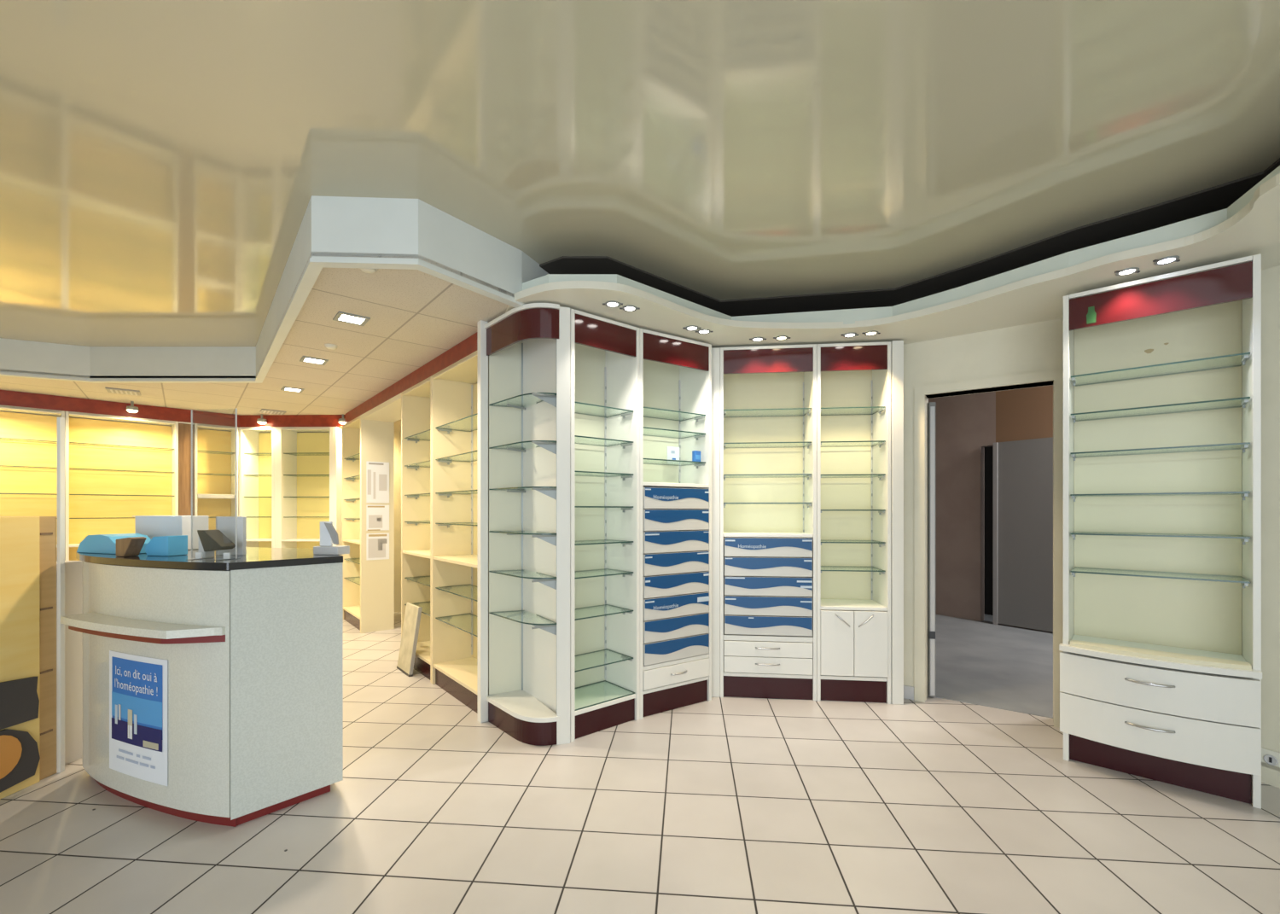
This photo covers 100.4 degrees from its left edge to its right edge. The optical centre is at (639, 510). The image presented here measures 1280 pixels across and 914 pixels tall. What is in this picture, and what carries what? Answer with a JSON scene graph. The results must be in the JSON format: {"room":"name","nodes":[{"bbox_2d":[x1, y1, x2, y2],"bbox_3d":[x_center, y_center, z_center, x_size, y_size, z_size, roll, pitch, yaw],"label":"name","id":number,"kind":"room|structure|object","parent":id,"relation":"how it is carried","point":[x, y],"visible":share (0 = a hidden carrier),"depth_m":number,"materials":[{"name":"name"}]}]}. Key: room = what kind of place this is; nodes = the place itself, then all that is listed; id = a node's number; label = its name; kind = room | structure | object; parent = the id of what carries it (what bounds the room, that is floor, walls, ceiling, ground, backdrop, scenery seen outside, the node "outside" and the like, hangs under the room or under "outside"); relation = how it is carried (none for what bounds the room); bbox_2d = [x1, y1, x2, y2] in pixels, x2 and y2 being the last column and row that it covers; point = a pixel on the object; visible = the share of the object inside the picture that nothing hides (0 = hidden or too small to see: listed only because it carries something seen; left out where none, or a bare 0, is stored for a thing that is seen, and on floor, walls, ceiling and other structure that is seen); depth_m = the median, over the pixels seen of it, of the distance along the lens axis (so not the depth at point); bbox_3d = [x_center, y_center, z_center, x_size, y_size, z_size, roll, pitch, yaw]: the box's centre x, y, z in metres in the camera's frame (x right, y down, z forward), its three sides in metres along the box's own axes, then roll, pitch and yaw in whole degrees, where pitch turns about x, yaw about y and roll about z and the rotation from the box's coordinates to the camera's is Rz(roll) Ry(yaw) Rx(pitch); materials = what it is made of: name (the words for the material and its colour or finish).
{"room":"pharmacy","nodes":[
{"label":"pharmacy","id":0,"kind":"room"},
{"bbox_2d":[0,410,238,516],"bbox_3d":[-6.688,-0.070,5.213,0.080,2.780,5.200,0,0,43],"label":"wall","id":1,"kind":"structure","parent":0,"point":[0,410],"depth_m":6.17,"materials":[{"name":"beige paint"}]},
{"bbox_2d":[0,389,345,427],"bbox_3d":[-5.693,-1.103,5.650,4.532,0.152,0.819,0,0,-34],"label":"trim","id":2,"kind":"structure","parent":1,"relation":"attached to","point":[7,398],"depth_m":6.06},
{"bbox_2d":[0,257,525,383],"bbox_3d":[-4.405,-1.159,3.830,7.869,0.018,2.146,0,0,6],"label":"trim","id":3,"kind":"structure","parent":1,"relation":"attached to","point":[314,266],"depth_m":2.90,"materials":[{"name":"paint"}]},
{"bbox_2d":[0,195,548,378],"bbox_3d":[-4.406,-1.312,3.828,7.858,0.295,2.130,0,0,6],"label":"ceiling soffit","id":4,"kind":"structure","parent":1,"relation":"attached to","point":[369,226],"depth_m":2.86,"materials":[{"name":"paint"}]},
{"bbox_2d":[0,251,514,415],"bbox_3d":[-4.519,-1.190,5.212,8.518,0.020,4.862,0,0,6],"label":"ceiling","id":5,"kind":"structure","parent":0,"point":[416,317],"depth_m":3.87,"materials":[{"name":"tile"}]},
{"bbox_2d":[104,387,140,395],"bbox_3d":[-5.099,-1.171,5.268,0.240,0.018,0.240,0,0,-40],"label":"ceiling vent","id":6,"kind":"object","parent":5,"relation":"in","point":[112,390],"visible":1,"depth_m":5.23,"materials":[{"name":"grey metal"}]},
{"bbox_2d":[110,389,137,395],"bbox_3d":[-5.097,-1.164,5.269,0.185,0.004,0.200,0,0,-40],"label":"grille","id":7,"kind":"object","parent":6,"relation":"attached to","point":[113,391],"depth_m":5.24,"materials":[{"name":"grey metal"}]},
{"bbox_2d":[125,401,139,413],"bbox_3d":[-5.492,-1.119,5.769,0.104,0.122,0.104,0,0,0],"label":"lamp","id":8,"kind":"object","parent":5,"relation":"attached to","point":[131,408],"visible":1,"depth_m":5.75,"materials":[{"name":"grey metal"}]},
{"bbox_2d":[256,413,267,424],"bbox_3d":[-4.645,-1.119,6.553,0.104,0.122,0.104,0,0,0],"label":"lamp","id":9,"kind":"object","parent":5,"relation":"attached to","point":[261,421],"visible":1,"depth_m":6.53,"materials":[{"name":"grey metal"}]},
{"bbox_2d":[259,408,286,414],"bbox_3d":[-4.374,-1.171,6.358,0.240,0.018,0.240,0,0,-40],"label":"ceiling vent","id":10,"kind":"object","parent":5,"relation":"in","point":[263,410],"visible":1,"depth_m":6.31,"materials":[{"name":"grey metal"}]},
{"bbox_2d":[262,410,283,414],"bbox_3d":[-4.372,-1.164,6.359,0.185,0.004,0.200,0,0,-40],"label":"grille","id":11,"kind":"object","parent":10,"relation":"attached to","point":[278,412],"depth_m":6.34,"materials":[{"name":"grey metal"}]},
{"bbox_2d":[280,386,304,392],"bbox_3d":[-3.382,-1.176,5.194,0.170,0.008,0.170,0,0,-40],"label":"recessed light","id":12,"kind":"object","parent":5,"relation":"in","point":[284,388],"visible":1,"depth_m":5.19,"materials":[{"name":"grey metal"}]},
{"bbox_2d":[285,388,300,391],"bbox_3d":[-3.382,-1.176,5.194,0.120,0.004,0.120,0,0,-40],"label":"diffuser","id":13,"kind":"object","parent":12,"relation":"attached to","point":[286,389],"depth_m":5.19,"materials":[{"name":"white plastic"}]},
{"bbox_2d":[299,355,328,365],"bbox_3d":[-2.561,-1.176,4.190,0.170,0.008,0.170,0,0,-40],"label":"recessed light","id":14,"kind":"object","parent":5,"relation":"in","point":[306,359],"visible":1,"depth_m":4.18,"materials":[{"name":"grey metal"}]},
{"bbox_2d":[303,358,323,363],"bbox_3d":[-2.561,-1.176,4.190,0.120,0.004,0.120,0,0,-40],"label":"diffuser","id":15,"kind":"object","parent":14,"relation":"attached to","point":[306,360],"depth_m":4.18,"materials":[{"name":"white plastic"}]},
{"bbox_2d":[324,343,337,349],"bbox_3d":[-2.213,-1.169,3.821,0.084,0.021,0.084,0,0,-40],"label":"ceiling sensor","id":16,"kind":"object","parent":5,"relation":"attached to","point":[332,346],"visible":1,"depth_m":3.80,"materials":[{"name":"white plastic"}]},
{"bbox_2d":[337,413,345,424],"bbox_3d":[-3.649,-1.119,6.553,0.104,0.122,0.104,0,0,0],"label":"lamp","id":17,"kind":"object","parent":5,"relation":"attached to","point":[342,421],"visible":0.86,"depth_m":6.52,"materials":[{"name":"grey metal"}]},
{"bbox_2d":[332,311,370,325],"bbox_3d":[-1.773,-1.176,3.278,0.170,0.008,0.170,0,0,-40],"label":"recessed light","id":18,"kind":"object","parent":5,"relation":"in","point":[346,317],"visible":1,"depth_m":3.27,"materials":[{"name":"grey metal"}]},
{"bbox_2d":[338,314,364,324],"bbox_3d":[-1.773,-1.176,3.278,0.120,0.004,0.120,0,0,-40],"label":"diffuser","id":19,"kind":"object","parent":18,"relation":"attached to","point":[347,318],"depth_m":3.28,"materials":[{"name":"white plastic"}]},
{"bbox_2d":[359,267,377,273],"bbox_3d":[-1.321,-1.169,2.588,0.084,0.021,0.084,0,0,-40],"label":"ceiling sensor","id":20,"kind":"object","parent":5,"relation":"attached to","point":[366,270],"visible":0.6,"depth_m":2.58,"materials":[{"name":"white plastic"}]},
{"bbox_2d":[345,331,477,423],"bbox_3d":[-2.263,-1.103,4.947,0.020,0.152,4.124,0,0,-40],"label":"trim","id":21,"kind":"structure","parent":5,"relation":"attached to","point":[468,346],"depth_m":4.38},
{"bbox_2d":[259,418,401,611],"bbox_3d":[-4.181,-0.070,6.959,2.724,2.780,0.080,0,0,1],"label":"wall","id":22,"kind":"structure","parent":0,"point":[397,424],"depth_m":6.90,"materials":[{"name":"beige paint"}]},
{"bbox_2d":[0,0,1279,346],"bbox_3d":[-2.500,-1.500,2.900,13.000,0.080,11.400,0,0,0],"label":"ceiling","id":23,"kind":"structure","parent":0,"point":[162,162],"depth_m":2.06,"materials":[{"name":"beige paint"}]},
{"bbox_2d":[539,157,1279,316],"bbox_3d":[1.823,-1.454,2.727,5.543,0.011,2.182,0,0,37],"label":"cove","id":24,"kind":"object","parent":23,"relation":"attached to","point":[1221,196],"visible":0.51,"depth_m":3.16,"materials":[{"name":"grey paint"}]},
{"bbox_2d":[0,611,1279,913],"bbox_3d":[-1.500,1.368,2.900,15.000,0.104,11.400,0,0,0],"label":"floor","id":25,"kind":"structure","parent":0,"point":[725,805],"depth_m":2.24,"materials":[{"name":"beige tile"}]},
{"bbox_2d":[0,405,64,560],"bbox_3d":[-6.356,0.147,5.263,0.300,2.345,0.923,0,0,43],"label":"wall shelf","id":26,"kind":"object","parent":25,"relation":"on","point":[28,442],"visible":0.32,"depth_m":5.50,"materials":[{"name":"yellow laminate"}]},
{"bbox_2d":[0,417,82,799],"bbox_3d":[-3.068,0.425,2.305,0.304,1.790,1.110,0,0,0],"label":"panel","id":27,"kind":"object","parent":25,"relation":"on","point":[37,589],"visible":0.9,"depth_m":2.63,"materials":[{"name":"brown wood"}]},
{"bbox_2d":[0,676,40,792],"bbox_3d":[-2.908,1.030,2.391,0.022,0.540,0.382,0,0,0],"label":"decal","id":28,"kind":"object","parent":27,"relation":"attached to","point":[20,757],"visible":1,"depth_m":2.48,"materials":[{"name":"multicoloured"}]},
{"bbox_2d":[64,411,178,560],"bbox_3d":[-5.741,0.147,5.932,0.300,2.345,0.886,0,0,43],"label":"wall shelf","id":29,"kind":"object","parent":25,"relation":"on","point":[116,472],"visible":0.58,"depth_m":5.97,"materials":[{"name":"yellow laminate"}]},
{"bbox_2d":[178,423,194,515],"bbox_3d":[-5.361,0.155,6.286,0.180,2.330,0.141,0,0,43],"label":"wood panel","id":30,"kind":"object","parent":25,"relation":"on","point":[184,430],"visible":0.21,"depth_m":6.22,"materials":[{"name":"wood"}]},
{"bbox_2d":[60,546,343,826],"bbox_3d":[-2.176,0.767,2.677,1.547,1.105,0.862,0,0,24],"label":"counter","id":31,"kind":"object","parent":25,"relation":"on","point":[251,644],"depth_m":2.30,"materials":[{"name":"beige laminate"}]},
{"bbox_2d":[76,533,151,553],"bbox_3d":[-2.654,0.167,2.721,0.399,0.095,0.160,0,0,20],"label":"wrapping","id":32,"kind":"object","parent":31,"relation":"on","point":[100,544],"visible":0.56,"depth_m":2.66,"materials":[{"name":"blue plastic"}]},
{"bbox_2d":[116,536,146,556],"bbox_3d":[-2.374,0.170,2.489,0.109,0.090,0.060,0,0,16],"label":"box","id":33,"kind":"object","parent":31,"relation":"on","point":[126,546],"visible":1,"depth_m":2.47,"materials":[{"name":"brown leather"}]},
{"bbox_2d":[109,650,167,785],"bbox_3d":[-2.218,0.906,2.347,0.440,0.537,0.010,0,0,22],"label":"poster","id":34,"kind":"object","parent":31,"relation":"attached to","point":[137,684],"visible":1,"depth_m":2.33,"materials":[{"name":"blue paper"}]},
{"bbox_2d":[144,535,187,556],"bbox_3d":[-2.265,0.167,2.550,0.149,0.095,0.090,0,0,14],"label":"packet","id":35,"kind":"object","parent":31,"relation":"on","point":[162,545],"visible":1,"depth_m":2.51,"materials":[{"name":"blue cardboard"}]},
{"bbox_2d":[134,515,208,549],"bbox_3d":[-2.606,0.122,2.958,0.340,0.185,0.160,0,0,14],"label":"box","id":36,"kind":"object","parent":31,"relation":"on","point":[150,526],"visible":0.6,"depth_m":2.90,"materials":[{"name":"white paper"}]},
{"bbox_2d":[75,546,343,570],"bbox_3d":[-2.161,0.230,2.716,1.565,0.030,0.751,0,0,21],"label":"countertop","id":37,"kind":"structure","parent":31,"relation":"on","point":[256,557],"depth_m":2.38,"materials":[{"name":"black stone"}]},
{"bbox_2d":[191,407,239,560],"bbox_3d":[-1.873,-0.115,2.344,0.224,0.660,0.100,0,0,8],"label":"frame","id":38,"kind":"object","parent":31,"relation":"on","point":[198,555],"visible":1,"depth_m":2.34,"materials":[{"name":"white metal"}]},
{"bbox_2d":[197,529,235,557],"bbox_3d":[-1.934,0.152,2.438,0.129,0.125,0.078,0,0,8],"label":"card terminal","id":39,"kind":"object","parent":31,"relation":"on","point":[210,541],"visible":0.88,"depth_m":2.41,"materials":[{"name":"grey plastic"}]},
{"bbox_2d":[215,516,246,555],"bbox_3d":[-1.964,0.122,2.563,0.150,0.185,0.022,0,0,10],"label":"folder","id":40,"kind":"object","parent":31,"relation":"on","point":[226,525],"visible":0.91,"depth_m":2.55,"materials":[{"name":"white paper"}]},
{"bbox_2d":[313,521,349,554],"bbox_3d":[-1.508,0.135,2.609,0.140,0.160,0.080,0,0,12],"label":"display stand","id":41,"kind":"object","parent":31,"relation":"on","point":[328,535],"visible":1,"depth_m":2.58,"materials":[{"name":"grey plastic"}]},
{"bbox_2d":[194,423,238,529],"bbox_3d":[-5.200,0.147,6.521,0.300,2.345,0.416,0,0,43],"label":"wall shelf","id":42,"kind":"object","parent":25,"relation":"on","point":[214,450],"visible":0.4,"depth_m":6.60,"materials":[{"name":"white laminate"}]},
{"bbox_2d":[238,426,273,547],"bbox_3d":[-4.720,0.147,6.721,0.439,2.345,0.300,0,0,2],"label":"wall shelf","id":43,"kind":"object","parent":25,"relation":"on","point":[256,449],"visible":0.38,"depth_m":6.76,"materials":[{"name":"white laminate"}]},
{"bbox_2d":[273,426,342,555],"bbox_3d":[-4.108,0.147,6.702,0.782,2.345,0.300,0,0,2],"label":"wall shelf","id":44,"kind":"object","parent":25,"relation":"on","point":[308,466],"visible":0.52,"depth_m":6.74,"materials":[{"name":"white laminate"}]},
{"bbox_2d":[342,415,360,632],"bbox_3d":[-3.188,0.147,6.213,0.330,2.345,0.918,0,0,-40],"label":"wall shelf","id":45,"kind":"object","parent":25,"relation":"on","point":[351,430],"visible":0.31,"depth_m":6.49,"materials":[{"name":"beige laminate"}]},
{"bbox_2d":[360,418,394,633],"bbox_3d":[-2.877,0.170,5.845,0.330,2.300,0.030,0,0,-40],"label":"end panel","id":46,"kind":"object","parent":25,"relation":"on","point":[377,437],"visible":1,"depth_m":5.83,"materials":[{"name":"beige laminate"}]},
{"bbox_2d":[366,532,389,560],"bbox_3d":[-2.866,0.395,5.832,0.230,0.290,0.002,0,0,-40],"label":"paper notice","id":47,"kind":"object","parent":46,"relation":"attached to","point":[377,544],"visible":1,"depth_m":5.83,"materials":[{"name":"white paper"}]},
{"bbox_2d":[366,504,389,530],"bbox_3d":[-2.866,0.080,5.832,0.230,0.280,0.002,0,0,-40],"label":"paper notice","id":48,"kind":"object","parent":46,"relation":"attached to","point":[377,516],"visible":1,"depth_m":5.83,"materials":[{"name":"white paper"}]},
{"bbox_2d":[366,460,389,503],"bbox_3d":[-2.866,-0.305,5.832,0.230,0.450,0.002,0,0,-40],"label":"paper notice","id":49,"kind":"object","parent":46,"relation":"attached to","point":[377,473],"visible":1,"depth_m":5.83,"materials":[{"name":"white paper"}]},
{"bbox_2d":[360,392,401,422],"bbox_3d":[-2.422,-1.002,5.307,0.330,0.045,1.440,0,0,-40],"label":"trim","id":50,"kind":"structure","parent":46,"relation":"on","point":[389,410],"depth_m":5.35,"materials":[{"name":"beige laminate"}]},
{"bbox_2d":[396,602,422,676],"bbox_3d":[-1.894,1.050,4.376,0.102,0.544,0.316,0,0,-41],"label":"leaning board","id":51,"kind":"object","parent":25,"relation":"on","point":[412,615],"visible":1,"depth_m":4.33,"materials":[{"name":"beige wood"}]},
{"bbox_2d":[401,376,431,683],"bbox_3d":[-1.710,0.147,4.462,0.330,2.345,0.761,0,0,-40],"label":"wall shelf","id":52,"kind":"object","parent":25,"relation":"on","point":[416,400],"visible":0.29,"depth_m":4.68,"materials":[{"name":"beige laminate"}]},
{"bbox_2d":[431,349,488,713],"bbox_3d":[-1.164,0.147,3.816,0.330,2.345,0.923,0,0,-40],"label":"wall shelf","id":53,"kind":"object","parent":25,"relation":"on","point":[454,389],"visible":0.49,"depth_m":4.10,"materials":[{"name":"beige laminate"}]},
{"bbox_2d":[477,302,570,745],"bbox_3d":[-0.707,0.070,3.186,0.283,2.500,0.642,0,0,-40],"label":"display","id":54,"kind":"object","parent":25,"relation":"on","point":[527,346],"visible":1,"depth_m":3.31,"materials":[{"name":"white laminate"}]},
{"bbox_2d":[488,610,556,625],"bbox_3d":[-0.707,0.644,3.191,0.223,0.008,0.535,0,0,-34],"label":"glass shelf","id":55,"kind":"object","parent":54,"relation":"attached to","point":[550,619],"depth_m":3.30,"materials":[{"name":"teal"}]},
{"bbox_2d":[488,569,556,579],"bbox_3d":[-0.707,0.384,3.191,0.223,0.008,0.535,0,0,-34],"label":"glass shelf","id":56,"kind":"object","parent":54,"relation":"attached to","point":[543,574],"depth_m":3.30,"materials":[{"name":"teal"}]},
{"bbox_2d":[488,530,556,535],"bbox_3d":[-0.707,0.134,3.191,0.223,0.008,0.535,0,0,-34],"label":"glass shelf","id":57,"kind":"object","parent":54,"relation":"attached to","point":[491,532],"depth_m":3.19,"materials":[{"name":"teal"}]},
{"bbox_2d":[488,486,556,490],"bbox_3d":[-0.707,-0.131,3.191,0.223,0.008,0.535,0,0,-34],"label":"glass shelf","id":58,"kind":"object","parent":54,"relation":"attached to","point":[491,488],"depth_m":3.18,"materials":[{"name":"teal"}]},
{"bbox_2d":[488,440,556,449],"bbox_3d":[-0.707,-0.391,3.191,0.223,0.008,0.535,0,0,-34],"label":"glass shelf","id":59,"kind":"object","parent":54,"relation":"attached to","point":[543,443],"depth_m":3.31,"materials":[{"name":"teal"}]},
{"bbox_2d":[488,392,556,407],"bbox_3d":[-0.707,-0.661,3.191,0.223,0.008,0.535,0,0,-34],"label":"glass shelf","id":60,"kind":"object","parent":54,"relation":"attached to","point":[536,403],"depth_m":3.29,"materials":[{"name":"teal"}]},
{"bbox_2d":[570,308,639,741],"bbox_3d":[-0.309,0.085,3.336,0.510,2.470,0.350,0,0,-40],"label":"display shelf","id":61,"kind":"object","parent":25,"relation":"on","point":[605,352],"visible":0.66,"depth_m":3.46,"materials":[{"name":"white laminate"}]},
{"bbox_2d":[640,328,711,719],"bbox_3d":[0.161,0.085,3.665,0.599,2.470,0.382,0,0,-34],"label":"display shelf","id":62,"kind":"object","parent":25,"relation":"on","point":[676,372],"visible":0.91,"depth_m":3.58,"materials":[{"name":"white laminate"}]},
{"bbox_2d":[666,446,679,464],"bbox_3d":[0.240,-0.398,3.853,0.110,0.125,0.005,0,0,-34],"label":"card","id":63,"kind":"object","parent":62,"relation":"on","point":[672,452],"visible":1,"depth_m":3.85,"materials":[{"name":"white paper"}]},
{"bbox_2d":[692,450,700,461],"bbox_3d":[0.395,-0.374,3.719,0.056,0.078,0.031,0,0,-34],"label":"carton","id":64,"kind":"object","parent":62,"relation":"on","point":[695,454],"visible":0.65,"depth_m":3.71,"materials":[{"name":"blue cardboard"}]},
{"bbox_2d":[711,343,816,700],"bbox_3d":[0.875,0.085,3.888,0.737,2.470,0.385,0,0,6],"label":"display shelf","id":65,"kind":"object","parent":25,"relation":"on","point":[764,398],"visible":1,"depth_m":3.76,"materials":[{"name":"white laminate"}]},
{"bbox_2d":[816,341,890,703],"bbox_3d":[1.487,0.085,3.820,0.491,2.470,0.382,0,0,6],"label":"display shelf","id":66,"kind":"object","parent":25,"relation":"on","point":[853,380],"visible":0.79,"depth_m":3.75,"materials":[{"name":"white laminate"}]},
{"bbox_2d":[890,340,903,703],"bbox_3d":[1.765,0.083,3.736,0.075,2.475,0.220,0,0,5],"label":"column","id":67,"kind":"structure","parent":25,"relation":"on","point":[897,346],"depth_m":3.63,"materials":[{"name":"white laminate"}]},
{"bbox_2d":[1058,253,1262,808],"bbox_3d":[2.562,0.092,2.675,0.700,2.455,0.463,0,0,43],"label":"display shelf","id":68,"kind":"object","parent":25,"relation":"on","point":[1160,673],"visible":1,"depth_m":2.70,"materials":[{"name":"white laminate"}]},
{"bbox_2d":[1070,566,1250,583],"bbox_3d":[2.601,0.324,2.708,0.628,0.008,0.280,0,0,43],"label":"glass shelf","id":69,"kind":"object","parent":68,"relation":"attached to","point":[1125,571],"depth_m":2.79,"materials":[{"name":"teal"}]},
{"bbox_2d":[1070,531,1250,538],"bbox_3d":[2.601,0.124,2.708,0.628,0.008,0.280,0,0,43],"label":"glass shelf","id":70,"kind":"object","parent":68,"relation":"attached to","point":[1108,534],"depth_m":2.73,"materials":[{"name":"teal"}]},
{"bbox_2d":[1070,491,1250,496],"bbox_3d":[2.601,-0.081,2.708,0.628,0.008,0.280,0,0,43],"label":"glass shelf","id":71,"kind":"object","parent":68,"relation":"attached to","point":[1076,493],"depth_m":2.73,"materials":[{"name":"teal"}]},
{"bbox_2d":[1070,442,1250,458],"bbox_3d":[2.601,-0.301,2.708,0.628,0.008,0.280,0,0,43],"label":"glass shelf","id":72,"kind":"object","parent":68,"relation":"attached to","point":[1136,453],"depth_m":2.79,"materials":[{"name":"teal"}]},
{"bbox_2d":[1070,396,1250,421],"bbox_3d":[2.601,-0.506,2.708,0.628,0.008,0.280,0,0,43],"label":"glass shelf","id":73,"kind":"object","parent":68,"relation":"attached to","point":[1137,416],"depth_m":2.80,"materials":[{"name":"teal"}]},
{"bbox_2d":[1070,352,1250,386],"bbox_3d":[2.601,-0.706,2.708,0.628,0.008,0.280,0,0,43],"label":"glass shelf","id":74,"kind":"object","parent":68,"relation":"attached to","point":[1125,380],"depth_m":2.80,"materials":[{"name":"teal"}]},
{"bbox_2d":[1058,634,1262,679],"bbox_3d":[2.562,0.722,2.676,0.698,0.027,0.418,0,0,43],"label":"countertop","id":75,"kind":"structure","parent":68,"relation":"attached to","point":[1230,672],"depth_m":2.61,"materials":[{"name":"white laminate"}]},
{"bbox_2d":[903,318,1063,721],"bbox_3d":[2.241,-0.065,3.568,0.987,2.770,0.141,0,0,36],"label":"wall","id":76,"kind":"structure","parent":0,"point":[1034,347],"depth_m":3.61,"materials":[{"name":"beige paint"}]},
{"bbox_2d":[903,685,913,699],"bbox_3d":[1.853,1.275,3.755,0.139,0.090,0.011,0,0,35],"label":"wall socket","id":77,"kind":"object","parent":76,"relation":"attached to","point":[908,690],"depth_m":3.73,"materials":[{"name":"white plastic"}]},
{"bbox_2d":[913,368,1063,727],"bbox_3d":[2.285,0.233,3.532,0.817,2.175,0.168,0,0,36],"label":"door frame","id":78,"kind":"structure","parent":76,"relation":"attached to","point":[1056,375],"depth_m":3.51,"materials":[{"name":"beige paint"}]},
{"bbox_2d":[928,401,935,697],"bbox_3d":[2.152,0.275,4.129,0.044,2.070,0.816,0,0,14],"label":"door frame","id":79,"kind":"structure","parent":78,"relation":"attached to","point":[931,404],"depth_m":3.75,"materials":[{"name":"grey paint"}]},
{"bbox_2d":[984,446,993,615],"bbox_3d":[4.522,0.170,6.561,0.050,2.300,0.964,0,0,-34],"label":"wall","id":80,"kind":"structure","parent":0,"point":[988,450],"depth_m":6.72,"materials":[{"name":"black paint"}]},
{"bbox_2d":[928,384,1053,632],"bbox_3d":[4.491,-0.280,5.763,0.100,3.200,4.080,0,0,-34],"label":"wall","id":81,"kind":"structure","parent":0,"point":[967,424],"depth_m":6.45,"materials":[{"name":"brown paint"}]},
{"bbox_2d":[993,442,997,624],"bbox_3d":[4.091,0.270,6.141,0.015,2.100,0.044,0,0,-34],"label":"door frame","id":82,"kind":"structure","parent":81,"relation":"attached to","point":[995,445],"depth_m":6.13,"materials":[{"name":"grey metal"}]},
{"bbox_2d":[997,436,1053,632],"bbox_3d":[4.322,0.260,5.865,0.055,2.080,0.759,0,0,-34],"label":"door","id":83,"kind":"structure","parent":81,"relation":"in","point":[1025,468],"depth_m":5.90,"materials":[{"name":"grey paint"}]},
{"bbox_2d":[1261,265,1279,752],"bbox_3d":[3.173,-0.070,2.298,0.080,2.780,0.708,0,0,-19],"label":"wall","id":84,"kind":"structure","parent":0,"point":[1271,276],"depth_m":2.57,"materials":[{"name":"beige paint"}]},
{"bbox_2d":[505,190,1279,348],"bbox_3d":[1.762,-1.177,2.692,5.537,0.018,2.362,0,0,35],"label":"ceiling soffit","id":85,"kind":"structure","parent":84,"relation":"attached to","point":[1260,234],"depth_m":3.09,"materials":[{"name":"beige paint"}]},
{"bbox_2d":[602,300,622,307],"bbox_3d":[-0.154,-1.163,3.014,0.092,0.007,0.086,0,0,43],"label":"spotlight","id":86,"kind":"object","parent":85,"relation":"attached to","point":[609,304],"visible":1,"depth_m":3.01,"materials":[{"name":"grey metal"}]},
{"bbox_2d":[619,305,639,311],"bbox_3d":[-0.059,-1.163,3.077,0.092,0.007,0.086,0,0,43],"label":"spotlight","id":87,"kind":"object","parent":85,"relation":"attached to","point":[627,308],"visible":1,"depth_m":3.07,"materials":[{"name":"grey metal"}]},
{"bbox_2d":[682,325,701,331],"bbox_3d":[0.333,-1.163,3.410,0.092,0.007,0.086,0,0,43],"label":"spotlight","id":88,"kind":"object","parent":85,"relation":"attached to","point":[691,328],"visible":1,"depth_m":3.40,"materials":[{"name":"grey metal"}]},
{"bbox_2d":[694,328,713,334],"bbox_3d":[0.417,-1.163,3.475,0.092,0.007,0.086,0,0,43],"label":"spotlight","id":89,"kind":"object","parent":85,"relation":"attached to","point":[700,331],"visible":1,"depth_m":3.47,"materials":[{"name":"grey metal"}]},
{"bbox_2d":[749,337,766,341],"bbox_3d":[0.802,-1.163,3.631,0.092,0.007,0.086,0,0,43],"label":"spotlight","id":90,"kind":"object","parent":85,"relation":"attached to","point":[755,339],"visible":1,"depth_m":3.63,"materials":[{"name":"grey metal"}]},
{"bbox_2d":[773,335,790,340],"bbox_3d":[0.957,-1.163,3.604,0.092,0.007,0.086,0,0,43],"label":"spotlight","id":91,"kind":"object","parent":85,"relation":"attached to","point":[781,337],"visible":1,"depth_m":3.60,"materials":[{"name":"grey metal"}]},
{"bbox_2d":[840,332,859,337],"bbox_3d":[1.394,-1.163,3.543,0.092,0.007,0.086,0,0,43],"label":"spotlight","id":92,"kind":"object","parent":85,"relation":"attached to","point":[847,334],"visible":1,"depth_m":3.54,"materials":[{"name":"grey metal"}]},
{"bbox_2d":[861,331,880,335],"bbox_3d":[1.521,-1.163,3.508,0.092,0.007,0.086,0,0,43],"label":"spotlight","id":93,"kind":"object","parent":85,"relation":"attached to","point":[869,333],"visible":1,"depth_m":3.50,"materials":[{"name":"grey metal"}]},
{"bbox_2d":[1114,267,1140,276],"bbox_3d":[2.378,-1.163,2.603,0.092,0.007,0.086,0,0,43],"label":"spotlight","id":94,"kind":"object","parent":85,"relation":"attached to","point":[1133,270],"visible":1,"depth_m":2.60,"materials":[{"name":"grey metal"}]},
{"bbox_2d":[1152,256,1180,265],"bbox_3d":[2.455,-1.163,2.487,0.092,0.007,0.086,0,0,43],"label":"spotlight","id":95,"kind":"object","parent":85,"relation":"attached to","point":[1169,259],"visible":1,"depth_m":2.48,"materials":[{"name":"grey metal"}]},
{"bbox_2d":[514,165,1279,330],"bbox_3d":[1.416,-1.233,2.522,4.068,0.094,1.579,0,0,35],"label":"trim","id":96,"kind":"structure","parent":84,"relation":"attached to","point":[1194,225],"depth_m":2.89,"materials":[{"name":"beige paint"}]},
{"bbox_2d":[1261,761,1279,788],"bbox_3d":[3.129,1.270,2.283,0.011,0.100,0.708,0,0,-19],"label":"baseboard","id":97,"kind":"structure","parent":84,"relation":"attached to","point":[1270,776],"depth_m":2.56,"materials":[{"name":"beige paint"}]},
{"bbox_2d":[1261,747,1279,770],"bbox_3d":[3.031,1.198,2.561,0.016,0.090,0.090,0,0,-19],"label":"wall socket","id":98,"kind":"object","parent":84,"relation":"attached to","point":[1271,757],"visible":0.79,"depth_m":2.56,"materials":[{"name":"white plastic"}]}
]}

